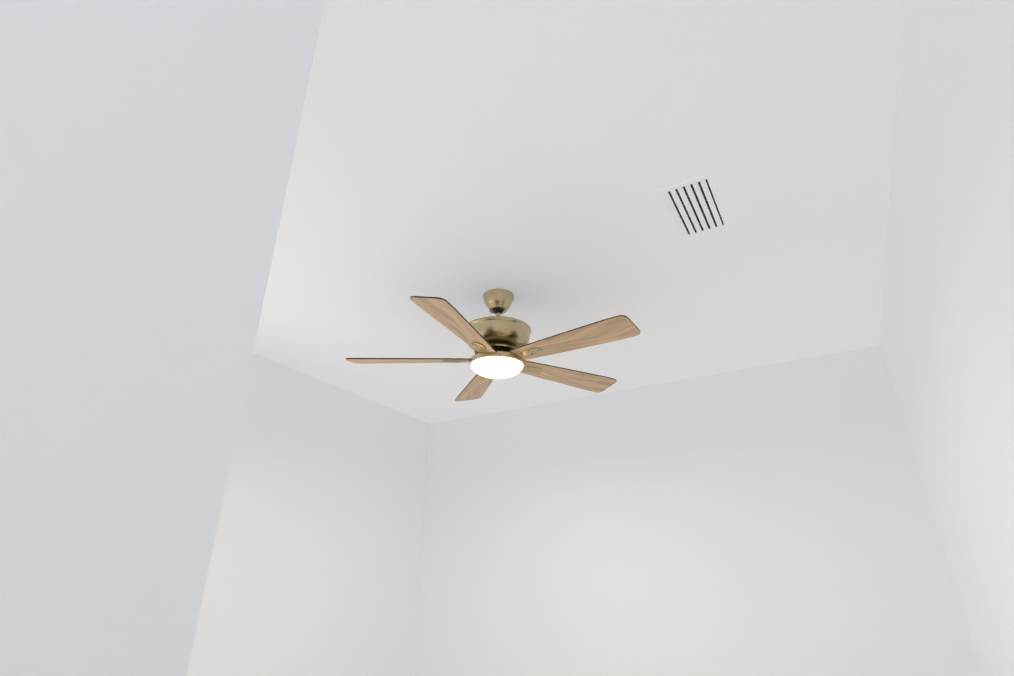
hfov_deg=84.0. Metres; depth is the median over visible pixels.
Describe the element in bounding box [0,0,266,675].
wall
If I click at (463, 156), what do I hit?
ceiling
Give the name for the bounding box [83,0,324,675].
wall
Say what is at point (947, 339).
wall
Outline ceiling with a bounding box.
[253,0,901,423]
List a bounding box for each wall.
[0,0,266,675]
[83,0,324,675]
[187,354,429,675]
[415,345,980,675]
[881,0,1013,675]
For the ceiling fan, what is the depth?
2.33 m
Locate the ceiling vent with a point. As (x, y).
(693, 207)
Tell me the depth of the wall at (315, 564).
3.25 m
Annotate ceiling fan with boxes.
[346,289,639,400]
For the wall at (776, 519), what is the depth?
3.17 m
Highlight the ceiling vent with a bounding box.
[658,174,728,239]

